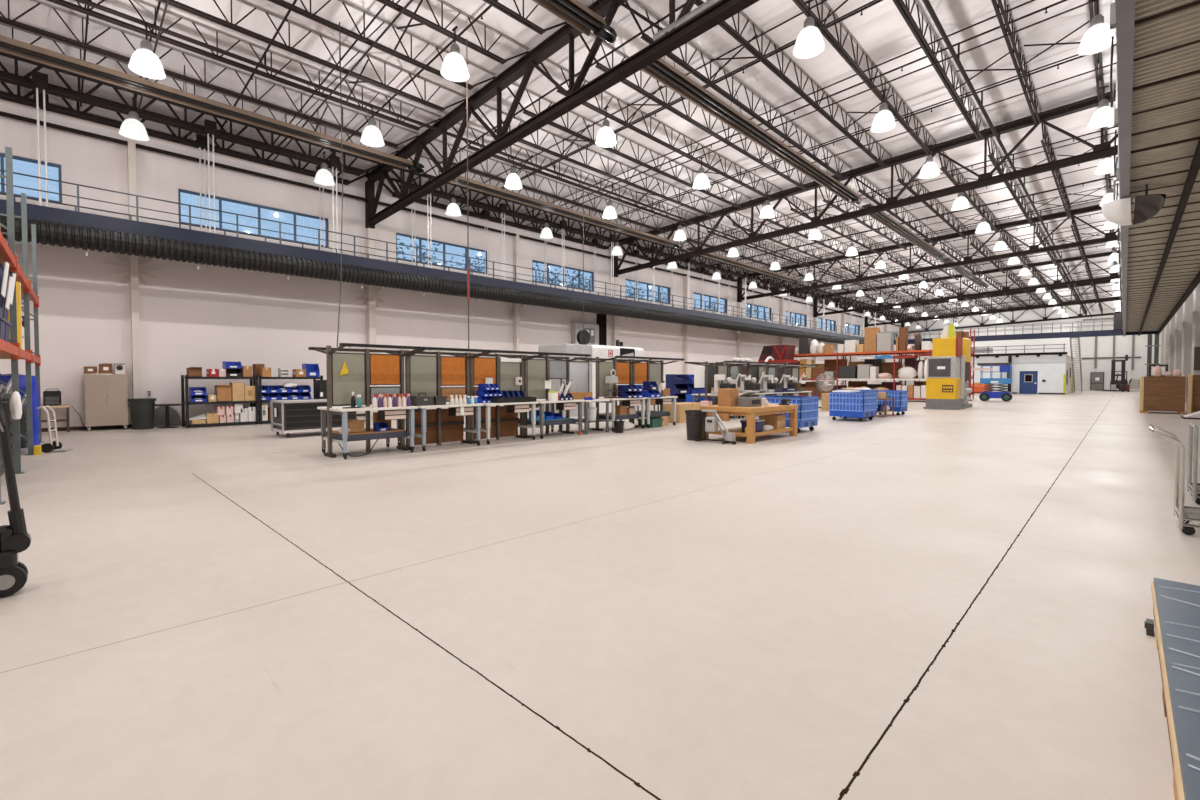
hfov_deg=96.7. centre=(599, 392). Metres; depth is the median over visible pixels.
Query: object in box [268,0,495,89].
joist
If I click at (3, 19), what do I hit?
joist
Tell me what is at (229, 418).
cardboard box
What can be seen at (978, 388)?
floor sweeper
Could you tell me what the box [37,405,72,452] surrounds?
hand truck
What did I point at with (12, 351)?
rack
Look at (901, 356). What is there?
tray
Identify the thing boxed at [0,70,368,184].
joist
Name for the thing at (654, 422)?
tote
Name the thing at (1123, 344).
wall
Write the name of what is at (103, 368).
cardboard box
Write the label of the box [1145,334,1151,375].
mast
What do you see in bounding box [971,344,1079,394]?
office block
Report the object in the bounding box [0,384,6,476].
machine
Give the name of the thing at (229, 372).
storage bin
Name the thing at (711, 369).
workstation
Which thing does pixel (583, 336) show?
hose reel
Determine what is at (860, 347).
cardboard box
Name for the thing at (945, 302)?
joist
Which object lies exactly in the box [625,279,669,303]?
window
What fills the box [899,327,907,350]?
cardboard box
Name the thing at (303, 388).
storage bin
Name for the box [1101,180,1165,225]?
dome fixture
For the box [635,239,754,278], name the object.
joist
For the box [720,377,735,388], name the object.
machine
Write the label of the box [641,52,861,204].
heater
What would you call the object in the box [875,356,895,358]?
tray
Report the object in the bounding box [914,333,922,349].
wrapped bundle
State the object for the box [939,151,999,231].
joist
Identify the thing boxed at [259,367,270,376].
cardboard box
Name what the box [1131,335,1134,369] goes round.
conduit
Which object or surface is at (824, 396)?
cardboard box
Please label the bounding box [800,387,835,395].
cardboard box
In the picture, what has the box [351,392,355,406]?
spray bottle
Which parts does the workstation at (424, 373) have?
leg, bar arm, leg, board frame, modesty panel, frame rail, cross rail, board frame, board frame, drawer, drawer, bar arm, leg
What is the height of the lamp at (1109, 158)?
0.980 m
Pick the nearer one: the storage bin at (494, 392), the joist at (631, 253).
the storage bin at (494, 392)
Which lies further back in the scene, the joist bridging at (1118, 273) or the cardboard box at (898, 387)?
the joist bridging at (1118, 273)
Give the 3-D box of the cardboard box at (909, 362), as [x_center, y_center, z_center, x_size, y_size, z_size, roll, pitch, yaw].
[20.754,-1.641,35.628,0.538,1.400,0.800,1,2,44]
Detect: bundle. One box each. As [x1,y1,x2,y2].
[624,422,634,429]
[763,424,773,430]
[810,339,818,353]
[818,342,824,352]
[874,387,888,389]
[878,373,891,378]
[898,367,917,377]
[907,344,914,350]
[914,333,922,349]
[918,361,923,377]
[924,359,926,377]
[1153,366,1161,375]
[1173,369,1181,375]
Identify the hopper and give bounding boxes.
[758,345,797,382]
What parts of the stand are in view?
post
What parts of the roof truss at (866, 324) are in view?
post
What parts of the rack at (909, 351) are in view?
upright frame, upright frame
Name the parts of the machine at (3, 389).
handle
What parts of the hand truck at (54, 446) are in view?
frame, toe plate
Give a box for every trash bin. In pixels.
[128,398,155,429]
[613,421,624,432]
[685,410,702,440]
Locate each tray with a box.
[492,396,535,402]
[857,353,876,358]
[857,356,874,358]
[875,353,895,358]
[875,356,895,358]
[896,352,917,357]
[896,355,917,357]
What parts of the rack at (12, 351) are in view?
upright frame, upright frame, upright frame, upright frame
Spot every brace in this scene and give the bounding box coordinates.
[312,106,327,130]
[346,59,368,101]
[394,0,423,49]
[510,155,532,180]
[561,124,589,154]
[626,85,661,121]
[634,184,657,203]
[691,160,719,183]
[710,34,756,78]
[760,131,795,158]
[823,0,847,21]
[846,95,892,128]
[956,52,1014,89]
[956,211,986,227]
[1023,20,1091,65]
[1028,195,1062,212]
[1068,186,1106,204]
[1080,228,1109,240]
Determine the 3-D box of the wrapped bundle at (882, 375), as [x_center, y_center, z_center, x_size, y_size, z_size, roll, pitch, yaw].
[18.850,-1.119,35.304,0.860,0.372,0.832,1,2,44]
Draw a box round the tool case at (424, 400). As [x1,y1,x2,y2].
[411,393,433,405]
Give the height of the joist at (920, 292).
0.670 m
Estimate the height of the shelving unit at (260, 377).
1.570 m
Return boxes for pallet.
[1181,411,1199,419]
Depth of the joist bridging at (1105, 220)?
33.59 m
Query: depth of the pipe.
18.63 m
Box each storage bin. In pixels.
[189,387,206,394]
[189,395,206,401]
[222,361,241,368]
[223,368,240,376]
[255,393,268,399]
[258,386,268,392]
[267,385,278,392]
[268,393,278,399]
[277,385,289,392]
[278,393,289,399]
[289,385,299,392]
[289,392,300,399]
[299,385,310,391]
[299,392,310,398]
[302,363,319,376]
[373,422,388,431]
[476,397,486,402]
[477,390,488,396]
[478,384,489,389]
[491,390,497,395]
[499,391,508,396]
[507,391,513,396]
[512,391,519,396]
[518,391,525,396]
[529,410,544,420]
[544,411,553,419]
[553,413,562,418]
[567,393,572,399]
[618,385,632,391]
[618,392,632,397]
[624,391,637,397]
[630,385,637,390]
[634,391,642,397]
[636,385,642,390]
[641,390,655,396]
[643,381,657,389]
[653,390,660,396]
[666,374,689,383]
[666,384,689,393]
[670,394,685,402]
[686,394,704,402]
[687,374,693,383]
[687,384,703,393]
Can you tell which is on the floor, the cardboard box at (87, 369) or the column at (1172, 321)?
the column at (1172, 321)
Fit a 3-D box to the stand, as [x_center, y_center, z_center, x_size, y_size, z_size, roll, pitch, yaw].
[2.577,0.769,12.212,1.170,0.740,0.400,1,2,44]
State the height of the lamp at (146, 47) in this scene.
0.980 m
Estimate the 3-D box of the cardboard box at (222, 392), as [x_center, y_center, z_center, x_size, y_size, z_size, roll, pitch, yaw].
[-11.733,0.015,16.600,0.604,0.503,0.360,1,2,44]
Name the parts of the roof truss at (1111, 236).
post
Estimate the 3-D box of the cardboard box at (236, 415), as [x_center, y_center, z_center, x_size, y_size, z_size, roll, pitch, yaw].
[-11.511,0.780,16.844,0.426,0.283,0.123,1,2,44]
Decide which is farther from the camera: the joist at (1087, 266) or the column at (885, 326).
the column at (885, 326)
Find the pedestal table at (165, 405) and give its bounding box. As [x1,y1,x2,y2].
[154,404,181,427]
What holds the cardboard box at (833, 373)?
on the rack at (909, 351)
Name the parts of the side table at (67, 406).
leg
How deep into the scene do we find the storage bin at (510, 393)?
12.61 m
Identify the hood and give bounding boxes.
[932,338,955,356]
[1129,379,1139,388]
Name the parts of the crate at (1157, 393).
panel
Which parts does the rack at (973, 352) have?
upright frame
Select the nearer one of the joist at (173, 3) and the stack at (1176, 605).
the stack at (1176, 605)
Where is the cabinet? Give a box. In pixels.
[83,374,128,430]
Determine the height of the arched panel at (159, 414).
0.680 m
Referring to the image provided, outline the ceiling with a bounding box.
[0,0,1120,318]
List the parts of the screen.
panel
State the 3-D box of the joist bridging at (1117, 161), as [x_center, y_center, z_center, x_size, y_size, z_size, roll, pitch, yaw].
[14.409,-8.697,27.184,23.851,1.570,0.032,1,2,44]
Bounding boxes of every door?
[1019,371,1037,393]
[1090,372,1103,389]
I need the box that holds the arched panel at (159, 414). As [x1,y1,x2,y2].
[154,406,181,425]
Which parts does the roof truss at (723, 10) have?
post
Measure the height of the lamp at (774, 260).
0.980 m
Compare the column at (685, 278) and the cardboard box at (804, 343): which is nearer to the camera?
the column at (685, 278)
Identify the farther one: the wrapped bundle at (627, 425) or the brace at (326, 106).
the brace at (326, 106)
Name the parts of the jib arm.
post, arm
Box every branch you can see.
[80,0,91,105]
[214,0,296,140]
[317,0,497,167]
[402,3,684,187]
[468,0,882,206]
[522,0,1067,221]
[569,44,1115,233]
[612,91,1115,243]
[646,126,1117,252]
[695,163,1080,256]
[714,176,1115,265]
[725,194,1118,274]
[748,212,1101,279]
[767,224,1108,284]
[798,243,1117,293]
[827,259,1116,300]
[858,271,1118,305]
[880,281,1119,310]
[887,290,1115,316]
[901,298,1107,320]
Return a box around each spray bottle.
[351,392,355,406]
[356,394,361,406]
[373,394,377,407]
[378,394,382,407]
[383,394,386,406]
[388,394,392,406]
[393,394,396,406]
[397,394,401,406]
[402,394,406,406]
[407,394,410,405]
[450,395,453,404]
[454,395,457,404]
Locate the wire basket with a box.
[278,366,288,376]
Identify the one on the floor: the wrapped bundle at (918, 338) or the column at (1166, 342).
the column at (1166, 342)
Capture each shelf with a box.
[326,431,406,441]
[518,419,575,425]
[576,418,604,422]
[599,414,638,419]
[636,412,669,416]
[718,427,744,432]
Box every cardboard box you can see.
[84,366,96,373]
[99,364,112,373]
[186,367,201,376]
[190,419,205,423]
[204,413,218,423]
[206,369,217,376]
[206,395,216,401]
[214,385,231,401]
[215,406,224,414]
[218,369,225,376]
[219,415,225,422]
[224,406,232,414]
[226,414,233,422]
[229,382,244,400]
[232,403,242,412]
[233,413,238,421]
[239,408,247,421]
[240,366,251,376]
[244,386,255,400]
[245,406,255,421]
[252,364,263,376]
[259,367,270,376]
[262,404,267,420]
[268,408,270,420]
[292,369,305,376]
[348,419,365,432]
[373,412,390,428]
[570,392,592,399]
[615,405,626,414]
[627,407,635,413]
[650,388,669,403]
[654,415,667,425]
[663,402,700,412]
[668,413,685,422]
[701,401,711,405]
[718,388,738,406]
[725,432,735,443]
[759,414,785,429]
[799,338,811,353]
[800,359,808,378]
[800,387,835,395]
[805,382,827,386]
[806,360,814,378]
[812,367,827,378]
[821,393,828,410]
[824,345,833,352]
[824,359,846,370]
[825,371,836,378]
[838,344,844,352]
[838,366,856,378]
[845,340,858,352]
[848,361,864,365]
[848,381,867,387]
[857,344,863,351]
[857,364,872,378]
[864,327,879,351]
[864,384,880,388]
[865,359,884,378]
[870,366,878,378]
[877,332,893,351]
[878,392,885,398]
[881,382,897,389]
[882,362,900,378]
[896,337,898,350]
[896,385,903,389]
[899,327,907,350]
[904,358,916,378]
[908,385,915,397]
[914,360,923,378]
[914,381,925,385]
[914,386,920,397]
[921,385,925,397]
[922,341,931,349]
[955,331,963,337]
[963,332,968,338]
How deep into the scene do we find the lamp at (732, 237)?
27.57 m
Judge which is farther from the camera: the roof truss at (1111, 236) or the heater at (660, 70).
the roof truss at (1111, 236)
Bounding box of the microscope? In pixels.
[659,381,665,396]
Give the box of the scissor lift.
[977,363,1011,401]
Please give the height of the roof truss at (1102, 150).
2.990 m
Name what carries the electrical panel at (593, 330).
attached to the wall at (190, 316)
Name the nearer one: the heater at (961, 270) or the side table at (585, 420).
the side table at (585, 420)
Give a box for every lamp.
[119,97,148,140]
[128,21,165,79]
[314,151,334,185]
[360,105,384,146]
[440,26,469,81]
[445,188,460,215]
[504,156,522,188]
[540,215,552,237]
[595,106,616,145]
[602,192,616,217]
[611,235,622,254]
[673,217,686,239]
[692,156,709,188]
[712,263,720,279]
[727,237,738,256]
[759,191,774,217]
[770,252,780,269]
[793,0,824,58]
[804,264,813,279]
[808,227,821,239]
[845,236,857,255]
[870,89,895,132]
[875,251,886,268]
[918,144,939,178]
[918,274,927,287]
[935,282,943,294]
[951,182,969,209]
[975,209,990,232]
[993,230,1007,250]
[1007,246,1019,264]
[1018,259,1029,275]
[1028,270,1038,284]
[1077,0,1115,54]
[1088,85,1113,127]
[1095,141,1113,174]
[1099,178,1118,205]
[1108,243,1120,261]
[1109,256,1119,272]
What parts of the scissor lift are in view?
guard rail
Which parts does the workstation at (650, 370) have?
leg, board frame, leg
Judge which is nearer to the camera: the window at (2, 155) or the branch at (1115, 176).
the window at (2, 155)
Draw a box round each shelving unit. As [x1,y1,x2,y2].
[181,375,258,427]
[253,375,322,423]
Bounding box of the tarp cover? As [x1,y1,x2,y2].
[0,374,40,446]
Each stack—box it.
[189,414,206,419]
[1144,578,1199,799]
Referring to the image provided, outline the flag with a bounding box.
[339,361,348,375]
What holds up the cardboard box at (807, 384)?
on the rack at (900, 353)
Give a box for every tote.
[0,263,3,287]
[0,293,6,316]
[0,318,7,339]
[3,298,8,320]
[4,321,11,342]
[434,396,447,404]
[639,417,663,427]
[740,419,764,432]
[877,404,884,411]
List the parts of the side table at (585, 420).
leg, leg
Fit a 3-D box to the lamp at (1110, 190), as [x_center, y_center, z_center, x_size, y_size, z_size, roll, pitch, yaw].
[20.096,-7.913,21.011,0.610,0.980,0.610,1,2,44]
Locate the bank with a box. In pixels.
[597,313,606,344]
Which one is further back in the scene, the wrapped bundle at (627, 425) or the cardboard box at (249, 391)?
the cardboard box at (249, 391)
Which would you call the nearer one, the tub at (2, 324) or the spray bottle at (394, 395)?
the tub at (2, 324)
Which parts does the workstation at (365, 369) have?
bar arm, leg, bar arm, leg, board frame, frame rail, cross rail, board frame, board frame, drawer, drawer, bar arm, leg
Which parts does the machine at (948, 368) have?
panel, maker plate, red post, guard post, tank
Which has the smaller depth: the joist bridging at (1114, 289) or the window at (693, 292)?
the window at (693, 292)
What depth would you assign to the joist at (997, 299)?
56.63 m
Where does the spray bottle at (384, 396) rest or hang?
on the workstation at (365, 369)
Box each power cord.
[60,405,83,426]
[337,22,342,346]
[338,439,377,456]
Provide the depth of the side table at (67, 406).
14.49 m
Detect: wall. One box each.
[0,82,900,427]
[903,300,1076,385]
[1075,308,1160,390]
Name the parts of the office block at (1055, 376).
rail, panel, skirting, panel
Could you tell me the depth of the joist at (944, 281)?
46.90 m
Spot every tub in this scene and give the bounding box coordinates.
[0,320,5,339]
[4,324,9,342]
[548,393,557,400]
[741,423,763,432]
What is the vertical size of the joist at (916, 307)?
0.670 m
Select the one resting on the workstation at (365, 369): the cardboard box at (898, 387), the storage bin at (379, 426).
the storage bin at (379, 426)
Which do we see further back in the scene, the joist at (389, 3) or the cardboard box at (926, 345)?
the cardboard box at (926, 345)
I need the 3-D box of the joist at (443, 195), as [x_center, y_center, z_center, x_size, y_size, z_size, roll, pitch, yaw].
[-3.110,-8.299,24.781,0.285,0.670,13.745,1,2,44]
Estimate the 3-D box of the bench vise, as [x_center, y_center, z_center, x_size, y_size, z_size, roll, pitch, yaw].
[4.643,0.231,13.324,0.260,0.160,0.240,1,2,44]
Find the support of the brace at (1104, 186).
attached to the joist at (1045, 134)
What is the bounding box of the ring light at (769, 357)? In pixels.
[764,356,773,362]
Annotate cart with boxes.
[270,399,356,437]
[876,398,893,416]
[1148,424,1199,534]
[1187,422,1199,504]
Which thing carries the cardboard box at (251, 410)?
on the shelving unit at (185, 402)
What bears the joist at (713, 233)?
attached to the roof truss at (1102, 150)
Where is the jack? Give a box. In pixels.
[0,394,31,596]
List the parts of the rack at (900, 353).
upright frame, upright frame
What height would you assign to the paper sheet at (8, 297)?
0.460 m
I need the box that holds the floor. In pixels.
[0,390,1199,799]
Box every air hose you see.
[466,39,469,386]
[583,192,583,329]
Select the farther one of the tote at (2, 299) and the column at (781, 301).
the column at (781, 301)
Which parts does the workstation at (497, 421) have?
board frame, leg, modesty panel, frame rail, cross rail, drawer, drawer, bar arm, leg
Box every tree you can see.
[397,238,446,264]
[450,253,537,279]
[533,262,590,289]
[626,283,695,306]
[706,300,723,310]
[745,304,762,316]
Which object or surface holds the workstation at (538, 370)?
on the floor
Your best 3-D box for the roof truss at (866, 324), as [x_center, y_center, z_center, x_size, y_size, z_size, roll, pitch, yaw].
[38.847,-8.697,52.149,24.385,2.990,0.260,1,2,44]
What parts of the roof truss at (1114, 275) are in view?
post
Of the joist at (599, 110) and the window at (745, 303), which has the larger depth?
the window at (745, 303)
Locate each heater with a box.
[0,35,423,172]
[43,389,60,405]
[450,167,682,248]
[532,0,616,43]
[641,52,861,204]
[686,239,800,283]
[861,193,945,259]
[941,250,988,287]
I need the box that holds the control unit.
[515,377,521,384]
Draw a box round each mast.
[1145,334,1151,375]
[1152,334,1160,366]
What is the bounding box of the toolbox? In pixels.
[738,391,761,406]
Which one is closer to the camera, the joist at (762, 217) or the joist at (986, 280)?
the joist at (762, 217)
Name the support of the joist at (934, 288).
attached to the roof truss at (1114, 275)
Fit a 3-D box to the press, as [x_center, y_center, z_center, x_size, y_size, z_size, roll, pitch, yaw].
[0.329,-0.153,15.030,0.360,0.620,0.360,1,2,44]
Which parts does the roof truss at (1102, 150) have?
post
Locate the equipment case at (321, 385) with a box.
[316,380,326,398]
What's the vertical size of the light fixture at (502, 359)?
0.090 m
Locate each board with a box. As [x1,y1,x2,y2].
[694,366,704,402]
[1194,347,1199,369]
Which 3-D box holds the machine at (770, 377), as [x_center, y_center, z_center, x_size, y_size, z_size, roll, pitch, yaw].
[6.709,-0.353,21.306,0.400,0.700,0.440,1,2,44]
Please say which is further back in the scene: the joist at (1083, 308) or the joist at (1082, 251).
the joist at (1083, 308)
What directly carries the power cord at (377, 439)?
on the floor
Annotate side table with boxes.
[41,405,69,431]
[559,399,609,434]
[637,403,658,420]
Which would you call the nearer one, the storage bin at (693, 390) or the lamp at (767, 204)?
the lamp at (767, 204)
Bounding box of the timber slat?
[1186,374,1192,413]
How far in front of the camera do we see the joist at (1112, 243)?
32.04 m
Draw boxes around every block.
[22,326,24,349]
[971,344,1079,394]
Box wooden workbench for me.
[700,403,797,443]
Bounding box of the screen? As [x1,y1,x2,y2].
[557,361,590,431]
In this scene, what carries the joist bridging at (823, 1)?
hanging from the ceiling
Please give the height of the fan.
1.730 m
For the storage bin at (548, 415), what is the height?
0.190 m
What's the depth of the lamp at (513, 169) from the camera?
17.61 m
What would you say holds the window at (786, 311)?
in the wall at (190, 316)
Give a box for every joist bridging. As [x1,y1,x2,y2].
[132,0,168,132]
[268,0,412,165]
[454,0,876,211]
[520,0,1091,227]
[572,43,1116,241]
[663,131,1117,251]
[692,161,1117,269]
[717,184,1118,277]
[764,220,1117,289]
[788,232,1114,293]
[802,242,1117,298]
[836,260,1118,305]
[849,268,1118,308]
[857,273,1118,312]
[879,285,1119,317]
[892,289,1115,319]
[899,294,1108,317]
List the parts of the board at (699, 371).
panel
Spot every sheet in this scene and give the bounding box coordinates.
[1,262,8,297]
[5,276,12,309]
[10,273,15,304]
[485,378,492,383]
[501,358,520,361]
[832,390,859,391]
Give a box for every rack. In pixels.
[0,146,43,504]
[779,350,931,399]
[800,353,928,387]
[914,328,974,398]
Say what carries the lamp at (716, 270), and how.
hanging from the joist at (663, 233)
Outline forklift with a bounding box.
[1110,355,1139,389]
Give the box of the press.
[604,376,619,397]
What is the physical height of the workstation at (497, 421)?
2.075 m
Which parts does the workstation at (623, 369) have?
board frame, leg, frame rail, board frame, leg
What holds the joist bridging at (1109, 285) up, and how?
hanging from the ceiling
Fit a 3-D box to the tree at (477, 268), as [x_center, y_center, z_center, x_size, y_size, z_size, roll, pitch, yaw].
[-7.907,-4.801,37.444,7.487,10.600,8.542,0,1,-10]
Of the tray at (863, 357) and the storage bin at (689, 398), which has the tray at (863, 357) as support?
the tray at (863, 357)
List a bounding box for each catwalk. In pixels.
[0,70,876,342]
[880,313,1157,344]
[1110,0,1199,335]
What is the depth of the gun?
13.57 m
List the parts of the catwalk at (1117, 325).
rail, rail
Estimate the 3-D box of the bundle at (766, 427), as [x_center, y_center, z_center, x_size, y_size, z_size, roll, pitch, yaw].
[3.984,0.850,12.992,0.414,0.159,0.520,1,2,44]
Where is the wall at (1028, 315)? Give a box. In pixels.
[903,300,1076,385]
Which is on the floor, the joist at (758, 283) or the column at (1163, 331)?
the column at (1163, 331)
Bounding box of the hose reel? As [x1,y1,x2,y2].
[577,330,589,344]
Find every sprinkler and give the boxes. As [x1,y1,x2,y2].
[74,0,958,318]
[922,0,1090,314]
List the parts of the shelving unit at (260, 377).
shelf, shelf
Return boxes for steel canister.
[460,407,463,414]
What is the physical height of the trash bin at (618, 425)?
0.310 m
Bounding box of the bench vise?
[779,399,791,404]
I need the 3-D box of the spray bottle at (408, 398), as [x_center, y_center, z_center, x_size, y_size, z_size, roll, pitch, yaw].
[-3.786,0.146,10.550,0.076,0.250,0.100,-1,2,-40]
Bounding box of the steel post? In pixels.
[1007,356,1012,393]
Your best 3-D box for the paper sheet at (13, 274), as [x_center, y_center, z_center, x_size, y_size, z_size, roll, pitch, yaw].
[-8.562,-1.526,7.771,0.060,0.460,0.440,-1,2,-44]
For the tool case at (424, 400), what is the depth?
10.79 m
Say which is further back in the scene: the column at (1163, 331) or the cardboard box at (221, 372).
the column at (1163, 331)
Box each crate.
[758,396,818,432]
[829,392,876,421]
[836,389,877,417]
[878,390,907,414]
[1139,376,1185,413]
[1186,375,1199,412]
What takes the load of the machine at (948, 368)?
on the floor
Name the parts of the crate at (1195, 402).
panel, panel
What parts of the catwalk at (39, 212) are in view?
hanger plate, hanger plate, hanger rod, hanger rod, post, post, post, hanger plate, hanger rod, hanger plate, hanger rod, post, post, post, hanger plate, hanger rod, hanger plate, hanger rod, post, hanger rod, post, rail, hanger rod, rail, rail, post, hanger plate, hanger rod, hanger plate, hanger rod, hanger rod, hanger rod, hanger plate, hanger rod, hanger plate, hanger rod, hanger plate, hanger rod, hanger rod, hanger rod, hanger rod, hanger rod, hanger rod, hanger rod, hanger rod, hanger rod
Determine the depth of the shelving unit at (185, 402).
16.27 m
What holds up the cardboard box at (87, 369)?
on the cabinet
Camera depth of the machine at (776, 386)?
21.57 m
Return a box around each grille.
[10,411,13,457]
[45,397,58,403]
[818,374,834,390]
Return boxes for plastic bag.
[10,391,21,419]
[282,383,296,386]
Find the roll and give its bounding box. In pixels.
[8,279,21,348]
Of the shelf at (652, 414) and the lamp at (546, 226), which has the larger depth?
the lamp at (546, 226)
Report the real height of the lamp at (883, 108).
0.980 m
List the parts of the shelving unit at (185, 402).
shelf, shelf, shelf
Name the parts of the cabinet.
door, door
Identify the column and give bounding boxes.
[105,140,160,398]
[353,228,385,415]
[504,233,523,354]
[607,277,619,345]
[679,274,688,373]
[734,302,741,363]
[778,297,783,344]
[812,317,816,381]
[840,313,844,384]
[883,324,886,381]
[1160,328,1164,374]
[1164,321,1169,374]
[1168,315,1174,375]
[1174,305,1182,369]
[1181,292,1192,402]
[1191,283,1199,374]
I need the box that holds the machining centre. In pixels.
[538,340,643,416]
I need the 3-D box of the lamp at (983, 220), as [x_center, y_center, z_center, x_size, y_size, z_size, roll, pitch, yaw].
[17.276,-7.740,24.039,0.610,0.980,0.610,1,2,44]
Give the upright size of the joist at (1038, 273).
0.670 m
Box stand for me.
[695,410,735,444]
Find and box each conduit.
[653,0,720,41]
[1094,336,1096,367]
[1113,336,1114,359]
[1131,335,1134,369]
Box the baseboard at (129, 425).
[41,395,764,431]
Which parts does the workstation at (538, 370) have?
board frame, leg, frame rail, cross rail, leg, board frame, drawer, drawer, bar arm, leg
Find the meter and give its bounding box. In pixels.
[114,364,124,373]
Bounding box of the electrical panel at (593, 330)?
[571,323,598,344]
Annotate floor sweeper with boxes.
[968,381,992,393]
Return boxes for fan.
[815,373,834,407]
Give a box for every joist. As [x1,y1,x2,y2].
[0,0,418,146]
[0,22,398,161]
[0,53,380,175]
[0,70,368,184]
[46,0,440,130]
[158,0,466,111]
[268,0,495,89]
[376,0,528,63]
[378,177,612,249]
[391,167,630,244]
[410,154,650,238]
[429,139,673,232]
[452,122,697,225]
[478,104,722,217]
[483,0,566,34]
[507,83,750,209]
[540,58,781,200]
[579,33,814,190]
[621,243,741,281]
[625,0,851,179]
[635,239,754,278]
[656,233,772,275]
[681,226,792,271]
[695,0,891,167]
[703,220,813,267]
[728,212,835,263]
[743,274,816,300]
[756,204,858,258]
[758,275,828,298]
[776,271,845,296]
[786,195,883,254]
[792,0,936,154]
[794,264,861,294]
[817,263,880,291]
[819,188,909,249]
[819,297,865,313]
[832,296,878,312]
[838,259,898,288]
[847,293,892,310]
[856,175,937,243]
[860,251,918,285]
[863,288,907,308]
[869,311,900,320]
[880,310,913,319]
[882,288,921,306]
[885,246,938,282]
[892,0,985,139]
[894,308,924,320]
[895,164,967,237]
[901,286,937,304]
[910,307,939,319]
[912,246,960,279]
[920,283,955,303]
[925,305,953,315]
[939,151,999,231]
[940,240,982,276]
[941,280,972,300]
[941,302,967,316]
[957,301,980,312]
[962,277,991,298]
[969,235,1006,273]
[976,299,996,313]
[983,270,1009,296]
[987,137,1034,225]
[991,0,1041,123]
[992,297,1011,311]
[1001,229,1031,269]
[1007,266,1029,294]
[1011,295,1027,307]
[1030,292,1045,308]
[1032,267,1049,291]
[1035,222,1057,265]
[1041,123,1071,218]
[1050,290,1062,306]
[1058,263,1071,289]
[1070,216,1085,261]
[1072,287,1080,304]
[1081,304,1086,314]
[1085,259,1093,286]
[1088,0,1103,104]
[1093,285,1098,302]
[1098,302,1102,313]
[1100,110,1111,201]
[1109,222,1115,257]
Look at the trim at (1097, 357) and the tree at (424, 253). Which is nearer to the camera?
the tree at (424, 253)
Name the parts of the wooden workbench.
panel, leg, leg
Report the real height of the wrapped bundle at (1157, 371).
0.460 m
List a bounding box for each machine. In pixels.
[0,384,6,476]
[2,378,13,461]
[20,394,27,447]
[711,374,724,394]
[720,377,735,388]
[735,373,744,392]
[739,375,751,392]
[745,377,760,392]
[758,375,767,392]
[762,375,774,392]
[768,378,781,391]
[780,374,788,382]
[784,375,794,389]
[788,378,800,391]
[799,374,807,390]
[923,324,971,409]
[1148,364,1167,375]
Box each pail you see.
[548,391,559,400]
[588,407,596,420]
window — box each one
[0,153,61,202]
[178,189,328,246]
[396,233,486,272]
[532,260,593,290]
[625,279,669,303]
[693,292,726,312]
[745,303,770,319]
[786,311,806,325]
[818,317,835,330]
[845,323,859,334]
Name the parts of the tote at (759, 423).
lid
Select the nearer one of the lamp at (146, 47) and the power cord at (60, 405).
the lamp at (146, 47)
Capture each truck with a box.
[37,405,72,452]
[1095,373,1118,390]
[1103,379,1126,391]
[1124,379,1131,391]
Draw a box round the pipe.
[0,111,901,326]
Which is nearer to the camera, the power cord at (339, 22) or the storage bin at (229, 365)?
the power cord at (339, 22)
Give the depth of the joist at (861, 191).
25.87 m
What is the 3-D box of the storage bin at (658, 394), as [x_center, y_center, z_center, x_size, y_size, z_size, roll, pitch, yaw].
[1.619,0.032,16.024,0.375,0.200,0.250,1,2,44]
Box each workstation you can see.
[308,343,422,458]
[397,347,488,450]
[450,350,544,444]
[515,352,590,438]
[575,356,653,431]
[619,357,684,427]
[685,361,748,418]
[729,362,768,417]
[742,363,786,396]
[755,363,802,396]
[772,364,817,395]
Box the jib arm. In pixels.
[968,366,992,400]
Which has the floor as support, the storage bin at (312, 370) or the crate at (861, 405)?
the crate at (861, 405)
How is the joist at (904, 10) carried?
attached to the roof truss at (723, 10)
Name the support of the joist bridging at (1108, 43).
attached to the joist
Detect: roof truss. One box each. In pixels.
[365,0,758,228]
[612,90,1117,276]
[737,204,1119,301]
[813,250,1118,316]
[864,279,1120,326]
[901,297,1120,332]
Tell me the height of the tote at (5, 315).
0.345 m
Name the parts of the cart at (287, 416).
frame, lid, frame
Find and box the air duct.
[0,215,863,343]
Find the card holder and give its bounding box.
[545,381,550,400]
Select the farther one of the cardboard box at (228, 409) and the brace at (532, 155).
the brace at (532, 155)
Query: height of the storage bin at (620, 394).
0.180 m
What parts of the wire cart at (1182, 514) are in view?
push handle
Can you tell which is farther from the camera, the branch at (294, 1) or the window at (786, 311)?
the window at (786, 311)
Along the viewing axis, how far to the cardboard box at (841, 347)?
36.97 m
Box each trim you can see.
[1082,357,1140,358]
[1083,318,1113,320]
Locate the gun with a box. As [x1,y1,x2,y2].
[564,380,571,395]
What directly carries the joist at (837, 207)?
attached to the roof truss at (1102, 150)
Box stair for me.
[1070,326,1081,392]

